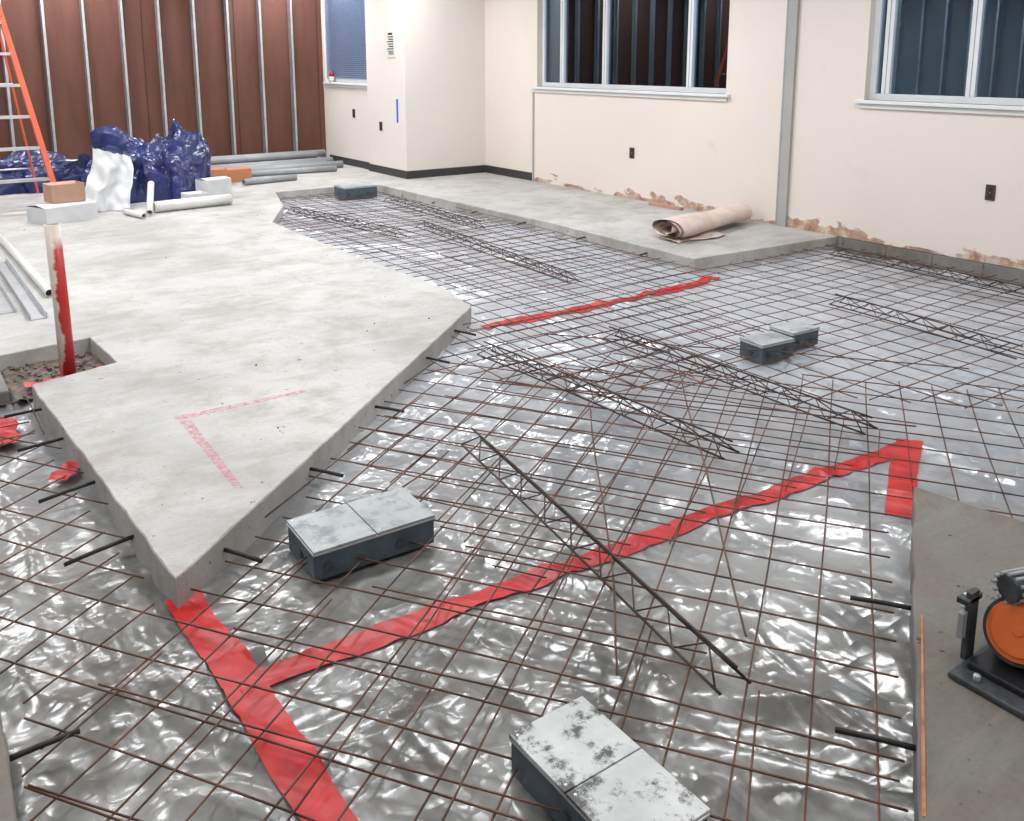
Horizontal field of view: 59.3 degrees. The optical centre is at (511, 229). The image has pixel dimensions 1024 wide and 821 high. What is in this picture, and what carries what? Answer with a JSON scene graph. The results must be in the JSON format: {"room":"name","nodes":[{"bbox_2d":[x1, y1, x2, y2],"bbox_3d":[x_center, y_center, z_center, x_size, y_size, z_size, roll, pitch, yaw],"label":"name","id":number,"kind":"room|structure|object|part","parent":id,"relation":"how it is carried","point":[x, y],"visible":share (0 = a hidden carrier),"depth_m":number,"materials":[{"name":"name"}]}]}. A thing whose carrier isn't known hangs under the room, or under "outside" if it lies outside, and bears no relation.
{"room":"construction site","nodes":[
{"label":"construction site","id":0,"kind":"room"},
{"bbox_2d":[0,710,16,820],"bbox_3d":[-1.267,1.601,0.011,2.607,0.150,4.007,-8,13,-35],"label":"floor slab edge","id":1,"kind":"structure","parent":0,"point":[7,803],"depth_m":1.89,"materials":[{"name":"concrete"}]},
{"bbox_2d":[0,0,325,159],"bbox_3d":[-5.185,-2.220,11.683,10.525,3.000,0.105,-8,13,-35],"label":"wall","id":2,"kind":"structure","parent":0,"point":[22,17],"depth_m":12.04,"materials":[{"name":"brown wood"}]},
{"bbox_2d":[320,0,368,161],"bbox_3d":[-2.249,-2.421,12.742,0.240,3.000,1.550,-8,13,-35],"label":"wall","id":3,"kind":"structure","parent":0,"point":[347,136],"depth_m":12.91,"materials":[{"name":"beige paint"}]},
{"bbox_2d":[323,82,366,88],"bbox_3d":[-2.327,-2.042,12.701,0.075,0.070,1.500,-8,13,-35],"label":"sill","id":4,"kind":"structure","parent":3,"relation":"attached to","point":[327,84],"depth_m":12.68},
{"bbox_2d":[329,72,333,81],"bbox_3d":[-2.613,-2.219,13.047,0.070,0.150,0.068,-8,13,-35],"label":"can","id":5,"kind":"object","parent":4,"relation":"on","point":[331,75],"visible":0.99,"depth_m":13.03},
{"bbox_2d":[324,0,366,79],"bbox_3d":[-2.326,-2.849,12.586,0.030,1.462,1.420,-8,13,-35],"label":"blind slats","id":6,"kind":"object","parent":3,"relation":"attached to","point":[348,50],"visible":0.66,"depth_m":12.64,"materials":[{"name":"plastic"}]},
{"bbox_2d":[326,41,366,83],"bbox_3d":[-2.289,-2.840,12.615,0.060,1.530,1.440,-8,13,-35],"label":"frame","id":7,"kind":"object","parent":3,"relation":"attached to","point":[335,80],"visible":0.23,"depth_m":12.79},
{"bbox_2d":[329,0,365,77],"bbox_3d":[-2.289,-2.840,12.615,0.004,1.430,1.340,-8,13,-35],"label":"glass pane","id":8,"kind":"object","parent":3,"relation":"attached to","point":[339,0],"visible":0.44,"depth_m":12.66,"materials":[{"name":"blue glass"}]},
{"bbox_2d":[330,154,407,178],"bbox_3d":[-2.023,-0.887,12.434,0.071,0.099,2.472,-8,13,-35],"label":"baseboard","id":9,"kind":"structure","parent":3,"relation":"attached to","point":[352,162],"depth_m":12.18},
{"bbox_2d":[364,0,400,169],"bbox_3d":[-1.605,-2.226,11.716,0.200,3.000,0.900,-8,13,-35],"label":"wall column","id":10,"kind":"structure","parent":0,"point":[380,15],"depth_m":11.72,"materials":[{"name":"beige paint"}]},
{"bbox_2d":[386,30,395,56],"bbox_3d":[-1.537,-2.361,11.408,0.010,0.340,0.230,-8,13,-35],"label":"paper notice","id":11,"kind":"object","parent":10,"relation":"attached to","point":[390,34],"visible":1,"depth_m":11.40,"materials":[{"name":"white paper"}]},
{"bbox_2d":[396,99,397,122],"bbox_3d":[-1.461,-1.516,11.464,0.006,0.300,0.035,-8,13,-35],"label":"paint","id":12,"kind":"object","parent":10,"relation":"attached to","point":[396,99],"visible":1,"depth_m":11.46,"materials":[{"name":"blue paint"}]},
{"bbox_2d":[0,164,837,608],"bbox_3d":[-2.688,0.165,7.572,9.208,0.150,10.118,-8,13,-35],"label":"floor","id":13,"kind":"structure","parent":0,"point":[185,333],"depth_m":5.02,"materials":[{"name":"concrete"}]},
{"bbox_2d":[0,256,46,320],"bbox_3d":[-3.423,0.356,6.052,0.230,0.039,2.050,-8,13,-35],"label":"channel","id":14,"kind":"object","parent":13,"relation":"on","point":[28,301],"visible":1,"depth_m":5.75,"materials":[{"name":"metal"}]},
{"bbox_2d":[0,233,51,297],"bbox_3d":[-3.645,0.227,6.678,0.056,0.055,2.350,-8,13,-35],"label":"conduit","id":15,"kind":"object","parent":13,"relation":"on","point":[36,278],"visible":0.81,"depth_m":6.37,"materials":[{"name":"white plastic"}]},
{"bbox_2d":[0,4,55,193],"bbox_3d":[-5.186,-1.551,9.206,0.680,2.610,1.325,-8,13,-35],"label":"stepladder","id":16,"kind":"object","parent":13,"relation":"on","point":[31,115],"visible":0.8,"depth_m":9.04,"materials":[{"name":"orange plastic"}]},
{"bbox_2d":[26,199,97,224],"bbox_3d":[-4.258,-0.181,8.524,0.341,0.174,0.500,7,13,34],"label":"carton","id":17,"kind":"object","parent":13,"relation":"on","point":[45,213],"visible":0.83,"depth_m":8.39,"materials":[{"name":"white cardboard"}]},
{"bbox_2d":[42,180,85,203],"bbox_3d":[-4.260,-0.363,8.563,0.220,0.174,0.300,10,15,42],"label":"cardboard box","id":18,"kind":"object","parent":17,"relation":"on","point":[63,191],"visible":1,"depth_m":8.49,"materials":[{"name":"brown cardboard"}]},
{"bbox_2d":[0,118,210,203],"bbox_3d":[-4.719,-0.829,10.095,2.741,0.852,1.482,4,12,21],"label":"plastic bags","id":19,"kind":"object","parent":13,"relation":"on","point":[173,162],"visible":0.54,"depth_m":9.76},
{"bbox_2d":[85,148,133,211],"bbox_3d":[-4.059,-0.511,9.013,0.548,0.620,0.353,-8,13,-35],"label":"plastic sheet","id":20,"kind":"object","parent":13,"relation":"on","point":[109,182],"visible":0.89,"depth_m":9.04,"materials":[{"name":"white plastic"}]},
{"bbox_2d":[0,0,297,155],"bbox_3d":[-2.004,-1.007,5.324,7.990,2.989,14.135,-8,13,-35],"label":"framing","id":21,"kind":"object","parent":13,"relation":"on","point":[119,2],"visible":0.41,"depth_m":12.04,"materials":[{"name":"silver metal"}]},
{"bbox_2d":[123,181,232,218],"bbox_3d":[-3.414,-0.351,9.107,0.496,0.286,1.079,7,13,34],"label":"pipes","id":22,"kind":"object","parent":13,"relation":"on","point":[152,206],"visible":1,"depth_m":9.03,"materials":[{"name":"white plastic"}]},
{"bbox_2d":[181,191,207,198],"bbox_3d":[-3.331,-0.332,9.453,0.220,0.124,0.180,-9,14,-40],"label":"carton","id":23,"kind":"object","parent":13,"relation":"on","point":[193,193],"visible":0.55,"depth_m":9.41,"materials":[{"name":"white cardboard"}]},
{"bbox_2d":[195,176,231,195],"bbox_3d":[-3.248,-0.456,9.802,0.221,0.237,0.300,8,13,37],"label":"carton","id":24,"kind":"object","parent":13,"relation":"on","point":[218,185],"visible":0.65,"depth_m":9.71,"materials":[{"name":"white cardboard"}]},
{"bbox_2d":[211,167,227,176],"bbox_3d":[-3.612,-0.650,10.937,0.280,0.194,0.260,-5,12,-24],"label":"carton","id":25,"kind":"object","parent":24,"relation":"on","point":[215,171],"visible":0.36,"depth_m":10.84,"materials":[{"name":"orange cardboard"}]},
{"bbox_2d":[176,392,293,476],"bbox_3d":[-0.974,0.827,3.676,0.584,0.001,0.805,-8,13,-35],"label":"pink spray mark","id":26,"kind":"object","parent":13,"relation":"on","point":[293,392],"visible":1,"depth_m":3.85,"materials":[{"name":"pink paint"}]},
{"bbox_2d":[226,166,251,182],"bbox_3d":[-3.484,-0.701,11.270,0.340,0.170,0.281,-9,14,-40],"label":"carton","id":27,"kind":"object","parent":13,"relation":"on","point":[237,174],"visible":0.54,"depth_m":11.18,"materials":[{"name":"orange cardboard"}]},
{"bbox_2d":[210,149,343,184],"bbox_3d":[-3.132,-0.852,11.986,2.124,0.198,1.865,-8,13,-35],"label":"stack","id":28,"kind":"object","parent":13,"relation":"on","point":[292,163],"visible":0.67,"depth_m":12.22,"materials":[{"name":"grey plastic"}]},
{"bbox_2d":[4,195,915,761],"bbox_3d":[-0.566,0.419,6.125,3.424,0.024,9.031,0,11,-1],"label":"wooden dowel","id":29,"kind":"object","parent":13,"relation":"attached to","point":[839,730],"visible":0.73,"depth_m":2.83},
{"bbox_2d":[649,202,683,210],"bbox_3d":[1.580,-0.245,9.244,0.050,0.029,0.450,-8,13,-35],"label":"scrap","id":30,"kind":"object","parent":13,"relation":"on","point":[650,203],"visible":1,"depth_m":9.21,"materials":[{"name":"cardboard"}]},
{"bbox_2d":[652,203,752,242],"bbox_3d":[1.751,-0.080,7.932,1.298,0.180,0.439,-10,15,-42],"label":"paper roll","id":31,"kind":"object","parent":13,"relation":"on","point":[696,225],"visible":1,"depth_m":7.71,"materials":[{"name":"beige paper"}]},
{"bbox_2d":[397,0,485,171],"bbox_3d":[-0.809,-2.210,11.633,1.400,3.000,0.160,-8,13,-35],"label":"wall return","id":32,"kind":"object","parent":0,"point":[441,43],"depth_m":11.53,"materials":[{"name":"beige paint"}]},
{"bbox_2d":[407,165,484,178],"bbox_3d":[-0.845,-0.761,11.773,1.187,0.099,0.011,-8,13,-35],"label":"baseboard","id":33,"kind":"structure","parent":32,"relation":"attached to","point":[480,168],"depth_m":11.75,"materials":[{"name":"black rubber"}]},
{"bbox_2d":[485,0,1023,269],"bbox_3d":[3.098,-1.377,7.249,0.200,3.000,11.640,-8,13,-35],"label":"wall","id":34,"kind":"structure","parent":0,"point":[914,180],"depth_m":8.06,"materials":[{"name":"beige paint"}]},
{"bbox_2d":[486,165,531,180],"bbox_3d":[-0.051,-0.746,11.694,0.011,0.099,1.035,-8,13,-35],"label":"baseboard","id":35,"kind":"structure","parent":34,"relation":"attached to","point":[489,169],"depth_m":11.66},
{"bbox_2d":[532,92,533,180],"bbox_3d":[0.263,-1.155,11.166,0.011,1.099,0.030,-8,13,-35],"label":"trim","id":36,"kind":"structure","parent":34,"relation":"attached to","point":[532,92],"depth_m":11.16,"materials":[{"name":"grey metal"}]},
{"bbox_2d":[531,86,730,101],"bbox_3d":[1.185,-1.493,9.814,0.115,0.070,3.120,-8,13,-35],"label":"sill","id":37,"kind":"structure","parent":34,"relation":"attached to","point":[583,91],"depth_m":9.55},
{"bbox_2d":[629,147,633,158],"bbox_3d":[1.296,-0.834,9.745,0.012,0.116,0.072,-8,13,-35],"label":"wall outlet","id":38,"kind":"object","parent":34,"relation":"attached to","point":[631,150],"visible":1,"depth_m":9.74,"materials":[{"name":"black plastic"}]},
{"bbox_2d":[542,0,725,93],"bbox_3d":[1.254,-2.288,9.713,0.066,1.530,3.000,-8,13,-35],"label":"frame","id":39,"kind":"object","parent":34,"relation":"attached to","point":[689,87],"visible":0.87,"depth_m":9.99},
{"bbox_2d":[546,0,729,87],"bbox_3d":[1.256,-2.289,9.715,0.004,1.430,2.900,-8,13,-35],"label":"glass pane","id":40,"kind":"object","parent":34,"relation":"attached to","point":[648,39],"visible":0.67,"depth_m":9.60,"materials":[{"name":"glass"}]},
{"bbox_2d":[775,0,799,226],"bbox_3d":[2.452,-1.505,7.947,0.029,2.989,0.125,-8,13,-35],"label":"trim","id":41,"kind":"structure","parent":34,"relation":"attached to","point":[793,6],"depth_m":8.02,"materials":[{"name":"grey metal"}]},
{"bbox_2d":[854,100,1023,115],"bbox_3d":[3.699,-0.833,6.339,0.115,0.070,2.840,-8,13,-35],"label":"sill","id":42,"kind":"structure","parent":34,"relation":"attached to","point":[1015,110],"depth_m":6.84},
{"bbox_2d":[869,0,1023,105],"bbox_3d":[3.768,-1.628,6.237,0.066,1.530,2.720,-8,13,-35],"label":"frame","id":43,"kind":"object","parent":34,"relation":"attached to","point":[979,6],"visible":1,"depth_m":7.19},
{"bbox_2d":[984,184,995,200],"bbox_3d":[3.532,-0.276,6.649,0.012,0.116,0.072,-8,13,-35],"label":"wall outlet","id":44,"kind":"object","parent":34,"relation":"attached to","point":[990,190],"visible":1,"depth_m":6.64,"materials":[{"name":"black plastic"}]},
{"bbox_2d":[838,237,1023,286],"bbox_3d":[4.675,0.616,5.341,0.232,0.196,6.150,-8,13,-35],"label":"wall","id":45,"kind":"structure","parent":0,"point":[1001,272],"depth_m":7.02,"materials":[{"name":"grey concrete"}]},
{"bbox_2d":[909,487,1023,820],"bbox_3d":[1.642,1.319,1.497,2.716,0.150,3.114,-8,13,-35],"label":"floor","id":46,"kind":"structure","parent":0,"point":[974,746],"depth_m":2.21,"materials":[{"name":"concrete"}]},
{"bbox_2d":[921,615,925,816],"bbox_3d":[0.977,1.118,2.139,0.629,0.001,0.378,-8,13,-35],"label":"strip","id":47,"kind":"object","parent":46,"relation":"on","point":[922,656],"visible":1,"depth_m":2.04,"materials":[{"name":"orange plastic"}]},
{"bbox_2d":[948,567,1023,719],"bbox_3d":[1.427,0.978,2.233,0.618,0.286,0.430,-8,13,-35],"label":"power tool","id":48,"kind":"object","parent":46,"relation":"on","point":[995,671],"visible":1,"depth_m":2.20,"materials":[{"name":"orange metal"}]},
{"bbox_3d":[1.308,1.067,2.204,0.370,0.079,0.290,-8,13,-35],"label":"plate","id":49,"kind":"part","parent":48,"relation":"part of","materials":[{"name":"black metal"}]},
{"bbox_3d":[1.299,1.002,2.261,0.166,0.227,0.250,10,15,44],"label":"motor","id":50,"kind":"part","parent":48,"relation":"part of","materials":[{"name":"orange metal"}]},
{"bbox_3d":[-0.779,0.769,4.952,9.400,0.040,11.800,-8,13,-35],"label":"base","id":51,"kind":"object","parent":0,"visible":0},
{"bbox_2d":[0,195,1023,820],"bbox_3d":[-0.794,0.702,4.919,9.152,0.038,11.484,-8,13,-35],"label":"barrier","id":52,"kind":"object","parent":51,"relation":"on","point":[116,775],"visible":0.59,"depth_m":2.83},
{"bbox_2d":[0,372,9,403],"bbox_3d":[-2.775,0.790,4.212,0.700,0.065,0.440,-8,13,-35],"label":"concrete footing","id":53,"kind":"object","parent":52,"relation":"on","point":[4,392],"visible":0.93,"depth_m":4.23,"materials":[{"name":"grey concrete"}]},
{"bbox_2d":[0,366,100,479],"bbox_3d":[-2.082,0.838,3.972,0.485,0.059,1.281,-4,11,-18],"label":"scraps","id":54,"kind":"object","parent":52,"relation":"on","point":[10,431],"visible":0.52,"depth_m":3.86,"materials":[{"name":"red plastic"}]},
{"bbox_2d":[2,352,104,400],"bbox_3d":[-2.310,0.733,4.625,0.500,0.032,0.620,-8,13,-35],"label":"gravel","id":55,"kind":"object","parent":52,"relation":"on","point":[18,389],"visible":0.47,"depth_m":4.62,"materials":[{"name":"gravel"}]},
{"bbox_2d":[8,353,95,397],"bbox_3d":[-2.314,0.726,4.593,0.412,0.022,0.552,-8,13,-35],"label":"rubble","id":56,"kind":"object","parent":55,"relation":"on","point":[80,362],"visible":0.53,"depth_m":4.64,"materials":[{"name":"concrete"}]},
{"bbox_2d":[44,223,75,376],"bbox_3d":[-2.205,0.375,4.400,0.084,0.821,0.072,2,11,10],"label":"pipe","id":57,"kind":"object","parent":55,"relation":"on","point":[52,231],"visible":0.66,"depth_m":4.37,"materials":[{"name":"red plastic"}]},
{"bbox_2d":[334,182,376,199],"bbox_3d":[-1.839,-0.458,10.595,0.422,0.144,0.301,-8,13,-35],"label":"box","id":58,"kind":"object","parent":52,"relation":"on","point":[345,191],"visible":1,"depth_m":10.49,"materials":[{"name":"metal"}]},
{"bbox_2d":[286,487,434,580],"bbox_3d":[-0.501,1.006,3.000,0.432,0.104,0.241,-7,13,-33],"label":"box","id":59,"kind":"object","parent":52,"relation":"on","point":[381,526],"visible":0.99,"depth_m":2.94,"materials":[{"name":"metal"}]},
{"bbox_2d":[0,192,1023,820],"bbox_3d":[-0.729,0.654,4.894,9.056,0.059,11.305,-8,13,-35],"label":"rebar mesh","id":60,"kind":"object","parent":52,"relation":"on","point":[45,792],"visible":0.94,"depth_m":3.31,"materials":[{"name":"metal"}]},
{"bbox_2d":[285,206,406,237],"bbox_3d":[-1.632,-0.094,8.637,1.842,0.075,0.104,10,15,43],"label":"bolster","id":61,"kind":"object","parent":60,"relation":"on","point":[303,212],"visible":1,"depth_m":8.57,"materials":[{"name":"metal"}]},
{"bbox_2d":[383,195,485,228],"bbox_3d":[-0.840,-0.205,9.220,0.104,0.075,2.003,-7,13,-33],"label":"bolster","id":62,"kind":"object","parent":60,"relation":"on","point":[405,200],"visible":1,"depth_m":9.15,"materials":[{"name":"metal"}]},
{"bbox_2d":[416,220,581,283],"bbox_3d":[-0.206,0.141,7.403,0.104,0.075,2.560,-6,12,-30],"label":"bolster","id":63,"kind":"object","parent":60,"relation":"on","point":[429,226],"visible":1,"depth_m":7.16,"materials":[{"name":"metal"}]},
{"bbox_2d":[460,428,751,695],"bbox_3d":[0.198,0.981,2.978,0.104,0.075,1.643,-5,12,-26],"label":"bolster","id":64,"kind":"object","parent":60,"relation":"on","point":[711,646],"visible":1,"depth_m":2.72,"materials":[{"name":"metal"}]},
{"bbox_2d":[477,341,739,459],"bbox_3d":[0.363,0.748,4.208,0.104,0.075,1.635,-9,14,-38],"label":"bolster","id":65,"kind":"object","parent":60,"relation":"on","point":[493,345],"visible":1,"depth_m":4.07,"materials":[{"name":"metal"}]},
{"bbox_2d":[603,326,877,433],"bbox_3d":[1.038,0.699,4.463,0.104,0.075,1.632,-8,13,-36],"label":"bolster","id":66,"kind":"object","parent":60,"relation":"on","point":[619,330],"visible":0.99,"depth_m":4.34,"materials":[{"name":"metal"}]},
{"bbox_2d":[829,293,1023,358],"bbox_3d":[2.392,0.542,5.287,0.104,0.074,1.238,-6,12,-29],"label":"bolster","id":67,"kind":"object","parent":60,"relation":"on","point":[871,304],"visible":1,"depth_m":5.22,"materials":[{"name":"metal"}]},
{"bbox_2d":[829,246,1023,297],"bbox_3d":[3.113,0.313,6.496,0.104,0.075,1.905,-7,13,-32],"label":"bolster","id":68,"kind":"object","parent":60,"relation":"on","point":[931,273],"visible":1,"depth_m":6.55,"materials":[{"name":"metal"}]},
{"bbox_2d":[165,275,922,820],"bbox_3d":[0.644,0.830,4.230,2.359,0.032,5.502,3,11,16],"label":"tape","id":69,"kind":"object","parent":52,"relation":"on","point":[232,660],"visible":0.78,"depth_m":2.56,"materials":[{"name":"red plastic"}]},
{"bbox_2d":[509,696,709,820],"bbox_3d":[0.199,1.207,1.940,0.217,0.104,0.411,-8,13,-35],"label":"box","id":70,"kind":"object","parent":52,"relation":"on","point":[572,759],"visible":1,"depth_m":1.93,"materials":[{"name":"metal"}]},
{"bbox_2d":[739,331,794,363],"bbox_3d":[1.394,0.640,4.925,0.252,0.104,0.171,-6,12,-30],"label":"box","id":71,"kind":"object","parent":52,"relation":"on","point":[769,340],"visible":1,"depth_m":4.87,"materials":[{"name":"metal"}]},
{"bbox_2d":[769,320,819,349],"bbox_3d":[1.609,0.600,5.136,0.232,0.104,0.171,-7,13,-32],"label":"box","id":72,"kind":"object","parent":52,"relation":"on","point":[801,331],"visible":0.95,"depth_m":5.09,"materials":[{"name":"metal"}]}
]}

